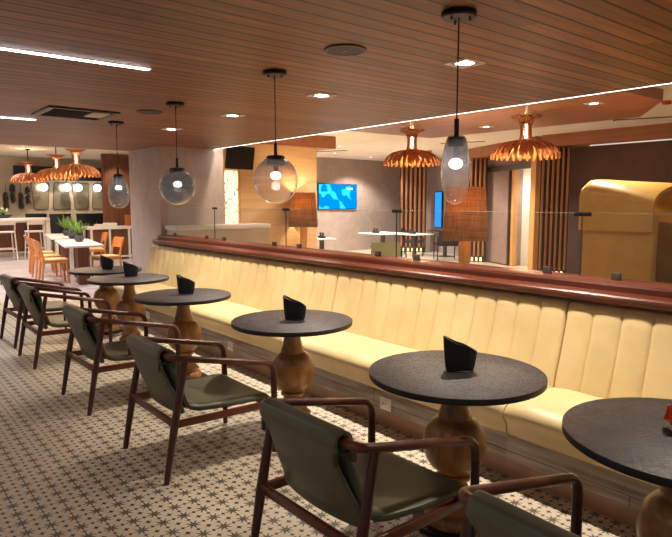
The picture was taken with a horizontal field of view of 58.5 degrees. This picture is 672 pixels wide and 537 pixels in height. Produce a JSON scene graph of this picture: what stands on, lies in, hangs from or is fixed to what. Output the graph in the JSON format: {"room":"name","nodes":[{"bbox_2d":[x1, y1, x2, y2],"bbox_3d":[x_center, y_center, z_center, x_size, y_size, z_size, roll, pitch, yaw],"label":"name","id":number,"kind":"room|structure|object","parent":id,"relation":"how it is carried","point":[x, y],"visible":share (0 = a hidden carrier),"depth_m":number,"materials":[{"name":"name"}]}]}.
{"room":"restaurant","nodes":[
{"label":"restaurant","id":0,"kind":"room"},
{"bbox_2d":[0,156,102,253],"bbox_3d":[-9.499,-1.959,18.589,5.800,2.870,1.000,-5,8,-39],"label":"wall","id":1,"kind":"structure","parent":0,"point":[7,163],"depth_m":18.14,"materials":[{"name":"beige paint"}]},
{"bbox_2d":[31,182,49,209],"bbox_3d":[-9.004,-2.214,18.298,0.525,0.832,0.030,-5,8,-39],"label":"wall mirror","id":2,"kind":"object","parent":1,"relation":"attached to","point":[40,198],"visible":0.88,"depth_m":18.27,"materials":[{"name":"silver metal"}]},
{"bbox_2d":[53,182,70,209],"bbox_3d":[-8.545,-2.255,18.668,0.525,0.832,0.030,-5,8,-39],"label":"wall mirror","id":3,"kind":"object","parent":1,"relation":"attached to","point":[61,199],"visible":0.86,"depth_m":18.63,"materials":[{"name":"silver metal"}]},
{"bbox_2d":[72,183,88,208],"bbox_3d":[-8.087,-2.295,19.037,0.525,0.832,0.030,-5,8,-39],"label":"wall mirror","id":4,"kind":"object","parent":1,"relation":"attached to","point":[81,198],"visible":1,"depth_m":19.04,"materials":[{"name":"silver metal"}]},
{"bbox_2d":[92,183,102,208],"bbox_3d":[-7.629,-2.336,19.407,0.525,0.832,0.030,-5,8,-39],"label":"wall mirror","id":5,"kind":"object","parent":1,"relation":"attached to","point":[97,203],"visible":0.53,"depth_m":19.35,"materials":[{"name":"silver"}]},
{"bbox_2d":[13,165,101,180],"bbox_3d":[-8.313,-2.932,18.608,3.000,0.400,0.300,-5,8,-39],"label":"wall","id":6,"kind":"structure","parent":0,"point":[17,169],"depth_m":18.03,"materials":[{"name":"beige paint"}]},
{"bbox_2d":[0,252,132,301],"bbox_3d":[-8.659,0.090,13.541,12.500,0.100,11.200,-5,8,-39],"label":"floor","id":7,"kind":"structure","parent":0,"point":[10,266],"depth_m":13.30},
{"bbox_2d":[0,220,18,259],"bbox_3d":[-8.760,-0.750,15.922,0.474,1.052,0.508,-5,8,-39],"label":"bar stool","id":8,"kind":"object","parent":7,"relation":"on","point":[12,222],"visible":1,"depth_m":15.85,"materials":[{"name":"white paint"}]},
{"bbox_2d":[0,217,50,251],"bbox_3d":[-9.304,-0.824,16.412,2.620,1.090,0.760,-5,8,-39],"label":"bar table","id":9,"kind":"object","parent":7,"relation":"on","point":[5,238],"visible":0.72,"depth_m":16.87,"materials":[{"name":"white paint"}]},
{"bbox_2d":[24,220,45,259],"bbox_3d":[-8.185,-0.794,16.322,0.474,1.052,0.508,-5,8,-39],"label":"bar stool","id":10,"kind":"object","parent":7,"relation":"on","point":[29,222],"visible":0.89,"depth_m":16.18,"materials":[{"name":"white paint"}]},
{"bbox_2d":[23,235,54,273],"bbox_3d":[-6.430,-0.312,12.994,0.562,0.822,0.432,-4,7,-30],"label":"dining chair","id":11,"kind":"object","parent":7,"relation":"on","point":[25,236],"visible":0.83,"depth_m":12.92,"materials":[{"name":"orange wood"}]},
{"bbox_2d":[27,237,61,278],"bbox_3d":[-5.906,-0.217,12.130,0.562,0.822,0.432,-5,8,-36],"label":"dining chair","id":12,"kind":"object","parent":7,"relation":"on","point":[30,240],"visible":0.94,"depth_m":12.04,"materials":[{"name":"orange wood"}]},
{"bbox_2d":[33,240,69,283],"bbox_3d":[-5.387,-0.129,11.336,0.562,0.822,0.432,-4,7,-33],"label":"dining chair","id":13,"kind":"object","parent":7,"relation":"on","point":[42,261],"visible":0.96,"depth_m":11.25,"materials":[{"name":"orange wood"}]},
{"bbox_2d":[44,233,69,271],"bbox_3d":[-6.430,-0.405,14.172,0.660,0.745,2.150,-4,7,-29],"label":"dining table","id":14,"kind":"object","parent":7,"relation":"on","point":[60,250],"visible":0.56,"depth_m":13.40,"materials":[{"name":"white paint"}]},
{"bbox_2d":[57,216,76,235],"bbox_3d":[-6.274,-1.031,14.026,0.533,0.532,0.602,-5,8,-39],"label":"potted plant","id":15,"kind":"object","parent":14,"relation":"on","point":[65,232],"visible":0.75,"depth_m":13.96,"materials":[{"name":"green plant"}]},
{"bbox_2d":[49,214,70,250],"bbox_3d":[-8.019,-0.984,17.372,0.580,1.202,0.601,-5,8,-39],"label":"chair","id":16,"kind":"object","parent":7,"relation":"on","point":[56,228],"visible":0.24,"depth_m":17.07,"materials":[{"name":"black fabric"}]},
{"bbox_2d":[54,239,103,286],"bbox_3d":[-5.096,-0.152,11.875,0.660,0.745,2.160,-4,7,-29],"label":"dining table","id":17,"kind":"object","parent":7,"relation":"on","point":[78,252],"visible":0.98,"depth_m":11.14,"materials":[{"name":"white paint"}]},
{"bbox_2d":[59,216,80,238],"bbox_3d":[-5.701,-0.892,12.935,0.543,0.494,0.468,-5,8,-39],"label":"potted plant","id":18,"kind":"object","parent":17,"relation":"on","point":[71,234],"visible":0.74,"depth_m":12.87,"materials":[{"name":"green plant"}]},
{"bbox_2d":[68,221,89,241],"bbox_3d":[-5.074,-0.732,11.793,0.513,0.426,0.398,1,6,10],"label":"potted plant","id":19,"kind":"object","parent":17,"relation":"on","point":[78,238],"visible":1,"depth_m":11.79,"materials":[{"name":"green plant"}]},
{"bbox_2d":[76,213,96,238],"bbox_3d":[-7.452,-1.035,17.829,0.580,1.202,0.601,-5,8,-39],"label":"chair","id":20,"kind":"object","parent":7,"relation":"on","point":[91,218],"visible":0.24,"depth_m":17.57,"materials":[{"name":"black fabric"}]},
{"bbox_2d":[89,232,107,253],"bbox_3d":[-5.610,-0.425,14.023,0.562,0.822,0.432,-4,7,-33],"label":"dining chair","id":21,"kind":"object","parent":7,"relation":"on","point":[104,234],"visible":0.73,"depth_m":13.93,"materials":[{"name":"orange wood"}]},
{"bbox_2d":[82,225,131,258],"bbox_3d":[-6.106,-0.715,16.378,1.370,0.880,0.700,-5,8,-39],"label":"bar table","id":22,"kind":"object","parent":7,"relation":"on","point":[94,233],"visible":0.41,"depth_m":16.11,"materials":[{"name":"white paint"}]},
{"bbox_2d":[91,237,123,276],"bbox_3d":[-4.588,-0.214,12.108,0.562,0.822,0.432,-6,9,-44],"label":"dining chair","id":23,"kind":"object","parent":7,"relation":"on","point":[117,241],"visible":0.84,"depth_m":12.07,"materials":[{"name":"orange wood"}]},
{"bbox_2d":[100,154,130,225],"bbox_3d":[-6.044,-1.774,16.992,1.060,2.850,0.150,-5,8,-39],"label":"wall","id":24,"kind":"structure","parent":0,"point":[111,214],"depth_m":16.73,"materials":[{"name":"brown wood"}]},
{"bbox_2d":[128,146,224,272],"bbox_3d":[-2.682,-1.026,10.103,1.110,2.870,1.250,-5,8,-39],"label":"wall pillar","id":25,"kind":"structure","parent":0,"point":[150,211],"depth_m":9.68,"materials":[{"name":"paint"}]},
{"bbox_2d":[223,144,316,248],"bbox_3d":[-1.500,-1.226,11.920,2.270,2.870,0.700,-5,8,-39],"label":"wall","id":26,"kind":"structure","parent":0,"point":[303,159],"depth_m":11.74,"materials":[{"name":"beige paint"}]},
{"bbox_2d":[223,169,240,223],"bbox_3d":[-1.929,-1.006,11.063,0.370,1.620,0.060,-5,8,-39],"label":"carved panel","id":27,"kind":"object","parent":26,"relation":"attached to","point":[232,186],"visible":0.5,"depth_m":11.04,"materials":[{"name":"beige stone"}]},
{"bbox_2d":[225,145,254,169],"bbox_3d":[-1.680,-2.002,10.519,0.112,0.521,0.620,5,8,39],"label":"television","id":28,"kind":"object","parent":26,"relation":"attached to","point":[237,157],"visible":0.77,"depth_m":10.48,"materials":[{"name":"black plastic"}]},
{"bbox_2d":[255,135,335,150],"bbox_3d":[-1.497,-2.520,11.702,3.180,0.250,0.820,-5,8,-39],"label":"trim","id":29,"kind":"structure","parent":26,"relation":"attached to","point":[320,142],"depth_m":11.99,"materials":[{"name":"brown wood"}]},
{"bbox_2d":[0,294,636,536],"bbox_3d":[-2.577,1.317,2.382,7.800,0.100,13.900,-5,8,-39],"label":"floor","id":30,"kind":"structure","parent":0,"point":[65,471],"depth_m":3.53,"materials":[{"name":"tile"}]},
{"bbox_2d":[0,274,83,348],"bbox_3d":[-3.299,0.422,6.707,0.732,0.739,0.665,-5,8,-40],"label":"armchair","id":31,"kind":"object","parent":30,"relation":"on","point":[10,284],"visible":0.8,"depth_m":6.50,"materials":[{"name":"brown wood"}]},
{"bbox_2d":[12,283,24,306],"bbox_3d":[-3.479,0.285,6.535,0.136,0.308,0.512,-5,8,-40],"label":"cushion","id":32,"kind":"object","parent":31,"relation":"on","point":[15,293],"depth_m":6.38,"materials":[{"name":"green leather"}]},
{"bbox_2d":[18,283,112,368],"bbox_3d":[-2.688,0.508,5.926,0.732,0.739,0.665,-5,8,-39],"label":"armchair","id":33,"kind":"object","parent":30,"relation":"on","point":[32,298],"visible":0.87,"depth_m":5.66,"materials":[{"name":"brown wood"}]},
{"bbox_2d":[31,294,49,325],"bbox_3d":[-2.873,0.370,5.761,0.136,0.308,0.512,-5,8,-39],"label":"cushion","id":34,"kind":"object","parent":33,"relation":"on","point":[36,301],"depth_m":5.60,"materials":[{"name":"green leather"}]},
{"bbox_2d":[68,266,141,334],"bbox_3d":[-2.705,0.377,7.084,0.806,0.742,0.806,2,7,21],"label":"pedestal table","id":35,"kind":"object","parent":30,"relation":"on","point":[111,294],"visible":0.54,"depth_m":6.98,"materials":[{"name":"black wood"}]},
{"bbox_2d":[100,255,113,268],"bbox_3d":[-2.689,-0.075,7.047,0.158,0.164,0.077,1,6,7],"label":"holder","id":36,"kind":"object","parent":35,"relation":"on","point":[106,263],"visible":1,"depth_m":7.02,"materials":[{"name":"black plastic"}]},
{"bbox_2d":[61,304,180,415],"bbox_3d":[-1.704,0.640,4.729,0.732,0.739,0.665,-5,8,-40],"label":"armchair","id":37,"kind":"object","parent":30,"relation":"on","point":[83,324],"visible":0.81,"depth_m":4.47,"materials":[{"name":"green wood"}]},
{"bbox_2d":[84,319,106,358],"bbox_3d":[-1.886,0.502,4.560,0.136,0.308,0.512,-5,8,-40],"label":"chair backrest","id":38,"kind":"object","parent":37,"relation":"on","point":[90,332],"depth_m":4.40,"materials":[{"name":"green leather"}]},
{"bbox_2d":[87,273,168,340],"bbox_3d":[-2.156,0.465,6.285,0.806,0.742,0.806,1,6,6],"label":"pedestal table","id":39,"kind":"object","parent":30,"relation":"on","point":[126,303],"visible":0.62,"depth_m":6.18,"materials":[{"name":"black wood"}]},
{"bbox_2d":[123,261,138,276],"bbox_3d":[-2.172,0.002,6.350,0.158,0.164,0.077,-1,6,-7],"label":"holder","id":40,"kind":"object","parent":39,"relation":"on","point":[130,270],"visible":1,"depth_m":6.32,"materials":[{"name":"black plastic"}]},
{"bbox_2d":[113,244,226,334],"bbox_3d":[-2.188,0.219,7.636,0.731,0.934,2.092,-5,8,-39],"label":"bench section","id":41,"kind":"object","parent":30,"relation":"on","point":[202,267],"visible":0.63,"depth_m":7.50,"materials":[{"name":"leather"}]},
{"bbox_2d":[133,288,230,378],"bbox_3d":[-1.301,0.590,5.144,0.806,0.742,0.806,-1,6,-10],"label":"pedestal table","id":42,"kind":"object","parent":30,"relation":"on","point":[189,328],"visible":0.64,"depth_m":5.05,"materials":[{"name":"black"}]},
{"bbox_2d":[176,275,194,293],"bbox_3d":[-1.288,0.134,5.149,0.158,0.164,0.077,0,6,0],"label":"holder","id":43,"kind":"object","parent":42,"relation":"on","point":[185,285],"visible":1,"depth_m":5.12,"materials":[{"name":"black plastic"}]},
{"bbox_2d":[123,333,276,485],"bbox_3d":[-0.841,0.756,3.672,0.732,0.739,0.665,-5,8,-39],"label":"armchair","id":44,"kind":"object","parent":30,"relation":"on","point":[156,363],"visible":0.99,"depth_m":3.47,"materials":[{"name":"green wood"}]},
{"bbox_2d":[160,357,187,407],"bbox_3d":[-1.026,0.618,3.506,0.136,0.308,0.512,-5,8,-39],"label":"chair backrest","id":45,"kind":"object","parent":44,"relation":"on","point":[169,378],"depth_m":3.34,"materials":[{"name":"green leather"}]},
{"bbox_2d":[173,254,343,377],"bbox_3d":[-0.856,0.399,6.004,0.731,0.934,2.136,-5,8,-39],"label":"bench section","id":46,"kind":"object","parent":30,"relation":"on","point":[254,284],"visible":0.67,"depth_m":5.92,"materials":[{"name":"leather"}]},
{"bbox_2d":[231,309,352,428],"bbox_3d":[-0.293,0.711,4.050,0.806,0.742,0.806,-3,7,-25],"label":"pedestal table","id":47,"kind":"object","parent":30,"relation":"on","point":[294,367],"visible":0.68,"depth_m":3.94,"materials":[{"name":"black stone"}]},
{"bbox_2d":[283,295,305,320],"bbox_3d":[-0.275,0.261,3.995,0.158,0.164,0.077,1,6,7],"label":"holder","id":48,"kind":"object","parent":47,"relation":"on","point":[294,310],"visible":1,"depth_m":3.97,"materials":[{"name":"black plastic"}]},
{"bbox_2d":[251,397,479,536],"bbox_3d":[0.109,0.886,2.492,0.732,0.739,0.665,-5,8,-40],"label":"armchair","id":49,"kind":"object","parent":30,"relation":"on","point":[355,483],"visible":0.99,"depth_m":2.30,"materials":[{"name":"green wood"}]},
{"bbox_2d":[337,445,362,507],"bbox_3d":[-0.073,0.748,2.324,0.136,0.308,0.512,-5,8,-40],"label":"chair backrest","id":50,"kind":"object","parent":49,"relation":"on","point":[349,488],"depth_m":2.15,"materials":[{"name":"green leather"}]},
{"bbox_2d":[281,269,573,474],"bbox_3d":[0.503,0.582,4.339,0.731,0.934,2.178,-5,8,-39],"label":"bench section","id":51,"kind":"object","parent":30,"relation":"on","point":[390,315],"visible":0.6,"depth_m":4.25,"materials":[{"name":"leather"}]},
{"bbox_2d":[380,396,390,411],"bbox_3d":[0.335,0.921,4.083,0.012,0.088,0.105,-5,8,-39],"label":"wall outlet","id":52,"kind":"object","parent":51,"relation":"attached to","point":[385,403],"visible":1,"depth_m":4.08,"materials":[{"name":"white paint"}]},
{"bbox_2d":[369,350,547,536],"bbox_3d":[0.557,0.845,2.828,0.806,0.742,0.806,4,8,34],"label":"pedestal table","id":53,"kind":"object","parent":30,"relation":"on","point":[494,380],"visible":0.62,"depth_m":2.72,"materials":[{"name":"brown wood"}]},
{"bbox_2d":[443,336,476,372],"bbox_3d":[0.576,0.394,2.787,0.158,0.164,0.077,0,6,0],"label":"holder","id":54,"kind":"object","parent":53,"relation":"on","point":[459,357],"visible":1,"depth_m":2.76,"materials":[{"name":"black plastic"}]},
{"bbox_2d":[458,473,582,536],"bbox_3d":[0.771,0.974,1.689,0.732,0.739,0.665,-5,8,-37],"label":"armchair","id":55,"kind":"object","parent":30,"relation":"on","point":[485,513],"visible":1,"depth_m":1.61,"materials":[{"name":"brown wood"}]},
{"bbox_2d":[504,300,671,528],"bbox_3d":[1.874,0.767,2.659,0.731,0.934,2.174,-5,8,-39],"label":"bench section","id":56,"kind":"object","parent":30,"relation":"on","point":[608,351],"visible":0.7,"depth_m":3.23,"materials":[{"name":"leather"}]},
{"bbox_2d":[562,397,671,536],"bbox_3d":[1.191,0.930,2.059,0.806,0.742,0.806,-5,8,-40],"label":"pedestal table","id":57,"kind":"object","parent":30,"relation":"on","point":[629,436],"visible":0.99,"depth_m":2.02,"materials":[{"name":"black stone"}]},
{"bbox_2d":[663,404,671,430],"bbox_3d":[1.212,0.510,2.050,0.150,0.095,0.124,1,6,8],"label":"card holder","id":58,"kind":"object","parent":57,"relation":"on","point":[667,418],"visible":1,"depth_m":2.06,"materials":[{"name":"red plastic"}]},
{"bbox_2d":[0,0,671,150],"bbox_3d":[-1.986,-1.433,2.464,9.200,0.590,13.750,-5,8,-39],"label":"ceiling","id":59,"kind":"structure","parent":0,"point":[211,57],"depth_m":3.66,"materials":[{"name":"brown wood"}]},
{"bbox_2d":[31,105,119,120],"bbox_3d":[-2.518,-1.494,5.800,0.640,0.017,0.640,-5,8,-39],"label":"ceiling vent","id":60,"kind":"object","parent":59,"relation":"in","point":[48,111],"visible":1,"depth_m":5.75,"materials":[{"name":"black metal"}]},
{"bbox_2d":[84,112,109,117],"bbox_3d":[-2.345,-1.503,5.888,0.160,0.015,0.297,-5,8,-39],"label":"grille","id":61,"kind":"object","parent":60,"relation":"attached to","point":[92,114],"depth_m":5.86,"materials":[{"name":"beige metal"}]},
{"bbox_2d":[0,47,151,70],"bbox_3d":[-2.442,-1.194,2.889,3.190,0.039,0.044,-5,8,-39],"label":"recessed light","id":62,"kind":"object","parent":59,"relation":"in","point":[1,48],"visible":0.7,"depth_m":3.58,"materials":[{"name":"white paint"}]},
{"bbox_2d":[108,121,129,207],"bbox_3d":[-2.358,-1.116,6.483,0.218,0.920,0.218,-5,8,-39],"label":"pendant lamp","id":63,"kind":"object","parent":59,"relation":"hanging from","point":[118,186],"visible":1,"depth_m":6.44,"materials":[{"name":"clear glass"}]},
{"bbox_2d":[136,110,162,113],"bbox_3d":[-1.774,-1.488,5.708,0.244,0.010,0.244,-5,8,-39],"label":"ceiling speaker","id":64,"kind":"object","parent":59,"relation":"attached to","point":[137,111],"visible":1,"depth_m":5.69,"materials":[{"name":"black plastic"}]},
{"bbox_2d":[159,101,195,204],"bbox_3d":[-1.395,-1.001,5.255,0.312,0.880,0.312,-5,8,-39],"label":"pendant lamp","id":65,"kind":"object","parent":59,"relation":"hanging from","point":[177,186],"visible":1,"depth_m":5.18,"materials":[{"name":"clear glass"}]},
{"bbox_2d":[169,158,184,169],"bbox_3d":[-1.395,-0.869,5.269,0.132,0.195,0.132,-5,8,-39],"label":"socket","id":66,"kind":"object","parent":65,"relation":"attached to","point":[177,167],"depth_m":5.22,"materials":[{"name":"black metal"}]},
{"bbox_2d":[254,69,297,203],"bbox_3d":[-0.405,-0.868,4.011,0.296,0.872,0.296,-5,8,-39],"label":"pendant lamp","id":67,"kind":"object","parent":59,"relation":"hanging from","point":[275,160],"visible":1,"depth_m":3.98,"materials":[{"name":"clear glass"}]},
{"bbox_2d":[266,143,284,170],"bbox_3d":[-0.405,-0.746,4.024,0.124,0.187,0.124,-5,8,-39],"label":"socket","id":68,"kind":"object","parent":67,"relation":"attached to","point":[274,158],"depth_m":3.98,"materials":[{"name":"black metal"}]},
{"bbox_2d":[305,92,337,98],"bbox_3d":[-0.117,-1.392,4.830,0.190,0.009,0.190,-5,8,-39],"label":"recessed light","id":69,"kind":"object","parent":59,"relation":"in","point":[321,95],"visible":1,"depth_m":4.82,"materials":[{"name":"white paint"}]},
{"bbox_2d":[324,44,366,55],"bbox_3d":[0.052,-1.233,3.392,0.244,0.010,0.244,-5,8,-39],"label":"ceiling speaker","id":70,"kind":"object","parent":59,"relation":"attached to","point":[338,49],"visible":1,"depth_m":3.38,"materials":[{"name":"black plastic"}]},
{"bbox_2d":[328,47,362,54],"bbox_3d":[0.052,-1.231,3.392,0.196,0.001,0.196,-5,8,-39],"label":"grille","id":71,"kind":"object","parent":70,"relation":"attached to","point":[331,50],"depth_m":3.39,"materials":[{"name":"black plastic"}]},
{"bbox_2d":[219,83,669,148],"bbox_3d":[1.978,-1.424,4.923,0.035,0.026,12.550,-5,8,-39],"label":"led line","id":72,"kind":"object","parent":59,"relation":"attached to","point":[668,83],"visible":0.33,"depth_m":5.61,"materials":[{"name":"white plastic"}]},
{"bbox_2d":[441,7,476,203],"bbox_3d":[0.559,-0.733,2.775,0.160,0.869,0.160,-5,8,-39],"label":"pendant lamp","id":73,"kind":"object","parent":59,"relation":"hanging from","point":[456,146],"visible":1,"depth_m":2.75,"materials":[{"name":"clear glass"}]},
{"bbox_2d":[443,57,486,68],"bbox_3d":[0.797,-1.269,3.711,0.190,0.009,0.190,-5,8,-39],"label":"recessed light","id":74,"kind":"object","parent":59,"relation":"in","point":[473,62],"visible":0.94,"depth_m":3.70,"materials":[{"name":"white paint"}]},
{"bbox_2d":[0,83,671,160],"bbox_3d":[-0.785,-2.582,10.670,21.500,0.100,25.100,-5,8,-39],"label":"ceiling","id":75,"kind":"structure","parent":0,"point":[660,110],"depth_m":13.36,"materials":[{"name":"white paint"}]},
{"bbox_2d":[10,149,47,182],"bbox_3d":[-7.813,-2.611,15.229,0.854,0.840,0.856,-5,8,-39],"label":"chandelier","id":76,"kind":"object","parent":75,"relation":"hanging from","point":[28,175],"visible":0.94,"depth_m":15.09,"materials":[{"name":"orange wood"}]},
{"bbox_2d":[35,147,78,179],"bbox_3d":[-5.929,-2.324,12.718,0.854,0.860,0.856,-5,8,-39],"label":"chandelier","id":77,"kind":"object","parent":75,"relation":"hanging from","point":[56,158],"visible":0.68,"depth_m":12.61,"materials":[{"name":"orange wood"}]},
{"bbox_2d":[52,148,100,177],"bbox_3d":[-4.944,-2.179,11.400,0.854,0.860,0.856,-5,8,-39],"label":"chandelier","id":78,"kind":"object","parent":75,"relation":"hanging from","point":[76,168],"visible":0.98,"depth_m":11.26,"materials":[{"name":"orange wood"}]},
{"bbox_2d":[317,157,399,250],"bbox_3d":[-0.385,-1.937,18.387,7.700,2.870,0.200,-5,8,-39],"label":"wall","id":79,"kind":"structure","parent":0,"point":[378,185],"depth_m":19.23,"materials":[{"name":"beige paint"}]},
{"bbox_2d":[317,183,356,209],"bbox_3d":[0.052,-2.220,18.533,1.540,0.780,0.057,-5,8,-39],"label":"television","id":80,"kind":"object","parent":79,"relation":"attached to","point":[329,196],"visible":0.96,"depth_m":18.48,"materials":[{"name":"blue glass"}]},
{"bbox_2d":[346,249,527,268],"bbox_3d":[5.171,0.088,13.558,9.000,0.100,21.600,-5,8,-39],"label":"floor","id":81,"kind":"structure","parent":0,"point":[428,254],"depth_m":16.68,"materials":[{"name":"beige stone"}]},
{"bbox_2d":[358,232,407,242],"bbox_3d":[1.185,-0.521,15.160,0.900,0.760,0.900,-5,8,-39],"label":"bistro table","id":82,"kind":"object","parent":81,"relation":"on","point":[382,234],"visible":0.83,"depth_m":15.01,"materials":[{"name":"white paint"}]},
{"bbox_2d":[370,242,406,256],"bbox_3d":[1.006,-0.125,11.472,0.608,0.781,0.672,2,7,15],"label":"lounge chair","id":83,"kind":"object","parent":81,"relation":"on","point":[389,249],"visible":0.53,"depth_m":11.14,"materials":[{"name":"green leather"}]},
{"bbox_2d":[400,228,423,256],"bbox_3d":[2.193,-0.764,17.284,0.672,0.781,0.608,1,6,12],"label":"lounge chair","id":84,"kind":"object","parent":81,"relation":"on","point":[404,240],"visible":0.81,"depth_m":17.07,"materials":[{"name":"black plastic"}]},
{"bbox_2d":[399,160,426,251],"bbox_3d":[2.364,-1.940,18.414,0.800,2.870,0.210,1,6,10],"label":"panel","id":85,"kind":"object","parent":81,"relation":"on","point":[413,180],"visible":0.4,"depth_m":18.34,"materials":[{"name":"brown wood"}]},
{"bbox_2d":[397,233,433,257],"bbox_3d":[2.078,-0.570,15.883,0.700,0.700,0.700,-5,8,-39],"label":"bistro table","id":86,"kind":"object","parent":81,"relation":"on","point":[414,236],"visible":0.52,"depth_m":15.85,"materials":[{"name":"white paint"}]},
{"bbox_2d":[433,231,458,260],"bbox_3d":[2.944,-0.619,15.970,0.608,0.781,0.672,0,6,-1],"label":"lounge chair","id":87,"kind":"object","parent":81,"relation":"on","point":[439,242],"visible":0.66,"depth_m":15.71,"materials":[{"name":"grey fabric"}]},
{"bbox_2d":[465,158,487,261],"bbox_3d":[3.562,-1.474,15.322,0.540,2.620,0.210,2,7,19],"label":"panel","id":88,"kind":"object","parent":81,"relation":"on","point":[478,174],"visible":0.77,"depth_m":15.21,"materials":[{"name":"brown wood"}]},
{"bbox_2d":[537,146,570,272],"bbox_3d":[4.409,-1.125,12.153,0.560,2.620,0.210,2,7,16],"label":"panel","id":89,"kind":"object","parent":81,"relation":"on","point":[554,173],"visible":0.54,"depth_m":12.10,"materials":[{"name":"brown wood"}]},
{"bbox_2d":[426,155,530,265],"bbox_3d":[3.765,-1.750,16.689,0.300,2.870,8.336,-2,6,-14],"label":"wall","id":90,"kind":"structure","parent":0,"point":[451,177],"depth_m":17.88,"materials":[{"name":"beige paint"}]},
{"bbox_2d":[435,191,442,227],"bbox_3d":[3.161,-1.799,18.366,0.078,1.100,0.500,-2,6,-14],"label":"display screen","id":91,"kind":"object","parent":90,"relation":"attached to","point":[438,195],"visible":0.93,"depth_m":18.29,"materials":[{"name":"blue glass"}]},
{"bbox_2d":[485,156,540,269],"bbox_3d":[4.268,-1.374,14.408,0.420,2.620,2.460,-2,6,-14],"label":"door","id":92,"kind":"structure","parent":90,"relation":"in","point":[501,241],"depth_m":14.38,"materials":[{"name":"wood"}]},
{"bbox_2d":[345,86,663,137],"bbox_3d":[1.831,-2.003,7.784,2.970,0.120,4.250,-5,8,-39],"label":"ceiling","id":93,"kind":"structure","parent":0,"point":[631,103],"depth_m":7.41,"materials":[{"name":"brown wood"}]},
{"bbox_2d":[383,129,440,166],"bbox_3d":[1.134,-1.806,8.966,0.854,0.530,0.856,-5,8,-39],"label":"chandelier","id":94,"kind":"object","parent":93,"relation":"hanging from","point":[411,155],"visible":1,"depth_m":8.80,"materials":[{"name":"orange wood"}]},
{"bbox_2d":[490,114,560,160],"bbox_3d":[2.385,-1.650,7.543,0.854,0.530,0.856,-5,8,-39],"label":"chandelier","id":95,"kind":"object","parent":93,"relation":"hanging from","point":[526,147],"visible":1,"depth_m":7.40,"materials":[{"name":"brown wood"}]},
{"bbox_2d":[520,168,530,264],"bbox_3d":[5.367,-1.337,14.169,1.600,2.600,1.450,-2,6,-14],"label":"wall","id":96,"kind":"structure","parent":0,"point":[526,172],"depth_m":14.53,"materials":[{"name":"beige paint"}]},
{"bbox_2d":[442,123,671,162],"bbox_3d":[6.523,-2.357,10.179,1.985,0.240,15.122,-4,7,-31],"label":"beam","id":97,"kind":"structure","parent":0,"point":[655,131],"depth_m":11.25,"materials":[{"name":"brown wood"}]},
{"bbox_2d":[566,140,671,273],"bbox_3d":[8.015,-0.866,8.649,0.200,2.870,10.600,-5,8,-39],"label":"wall","id":98,"kind":"structure","parent":0,"point":[646,161],"depth_m":11.70,"materials":[{"name":"paint"}]},
{"bbox_3d":[2.277,0.887,6.296,4.700,0.100,13.900,-5,8,-39],"label":"floor","id":99,"kind":"structure","parent":0,"visible":0},
{"bbox_2d":[164,223,270,243],"bbox_3d":[-1.878,-0.129,9.724,1.660,1.170,0.480,-5,8,-39],"label":"bar counter","id":100,"kind":"object","parent":99,"relation":"on","point":[246,232],"depth_m":9.57,"materials":[{"name":"white paint"}]},
{"bbox_2d":[164,223,270,230],"bbox_3d":[-1.878,-0.676,9.664,1.660,0.070,0.480,-5,8,-39],"label":"countertop","id":101,"kind":"structure","parent":100,"relation":"on","point":[233,225],"depth_m":9.42,"materials":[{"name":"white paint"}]},
{"bbox_2d":[288,192,317,247],"bbox_3d":[-0.635,-0.627,11.784,0.550,1.710,0.550,0,6,1],"label":"floor lamp","id":102,"kind":"object","parent":99,"relation":"on","point":[303,205],"visible":0.72,"depth_m":11.48,"materials":[{"name":"brown fabric"}]},
{"bbox_2d":[442,187,487,263],"bbox_3d":[1.630,-0.169,7.621,0.550,1.710,0.550,1,6,11],"label":"floor lamp","id":103,"kind":"object","parent":99,"relation":"on","point":[463,224],"visible":0.73,"depth_m":7.32,"materials":[{"name":"brown fabric"}]},
{"bbox_2d":[578,180,671,282],"bbox_3d":[3.352,-0.074,6.517,1.474,1.762,0.750,-5,8,-39],"label":"booth","id":104,"kind":"object","parent":99,"relation":"on","point":[638,246],"visible":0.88,"depth_m":6.05,"materials":[{"name":"yellow leather"}]},
{"bbox_3d":[1.176,0.598,4.212,0.140,0.930,11.320,-5,8,-39],"label":"wall partition","id":105,"kind":"structure","parent":0,"visible":0},
{"bbox_2d":[152,234,671,312],"bbox_3d":[1.124,0.065,4.137,0.321,0.122,11.360,-5,8,-39],"label":"rail","id":106,"kind":"object","parent":105,"relation":"on","point":[639,294],"visible":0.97,"depth_m":4.21,"materials":[{"name":"brown wood"}]},
{"bbox_2d":[214,207,286,245],"bbox_3d":[-1.001,-0.488,6.776,0.028,0.400,1.548,-5,8,-39],"label":"glass panel","id":107,"kind":"object","parent":106,"relation":"on","point":[283,209],"visible":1,"depth_m":6.32,"materials":[{"name":"glass"}]},
{"bbox_2d":[285,208,396,256],"bbox_3d":[-0.006,-0.354,5.558,0.028,0.400,1.607,-5,8,-39],"label":"glass panel","id":108,"kind":"object","parent":106,"relation":"on","point":[377,253],"visible":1,"depth_m":5.11,"materials":[{"name":"glass"}]},
{"bbox_2d":[396,209,582,275],"bbox_3d":[1.006,-0.217,4.317,0.028,0.400,1.606,-5,8,-39],"label":"glass panel","id":109,"kind":"object","parent":106,"relation":"on","point":[546,269],"visible":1,"depth_m":3.86,"materials":[{"name":"glass"}]},
{"bbox_2d":[582,212,636,280],"bbox_3d":[2.021,-0.081,3.074,0.028,0.400,1.612,-5,8,-39],"label":"glass panel","id":110,"kind":"object","parent":106,"relation":"on","point":[614,276],"visible":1,"depth_m":3.53,"materials":[{"name":"glass"}]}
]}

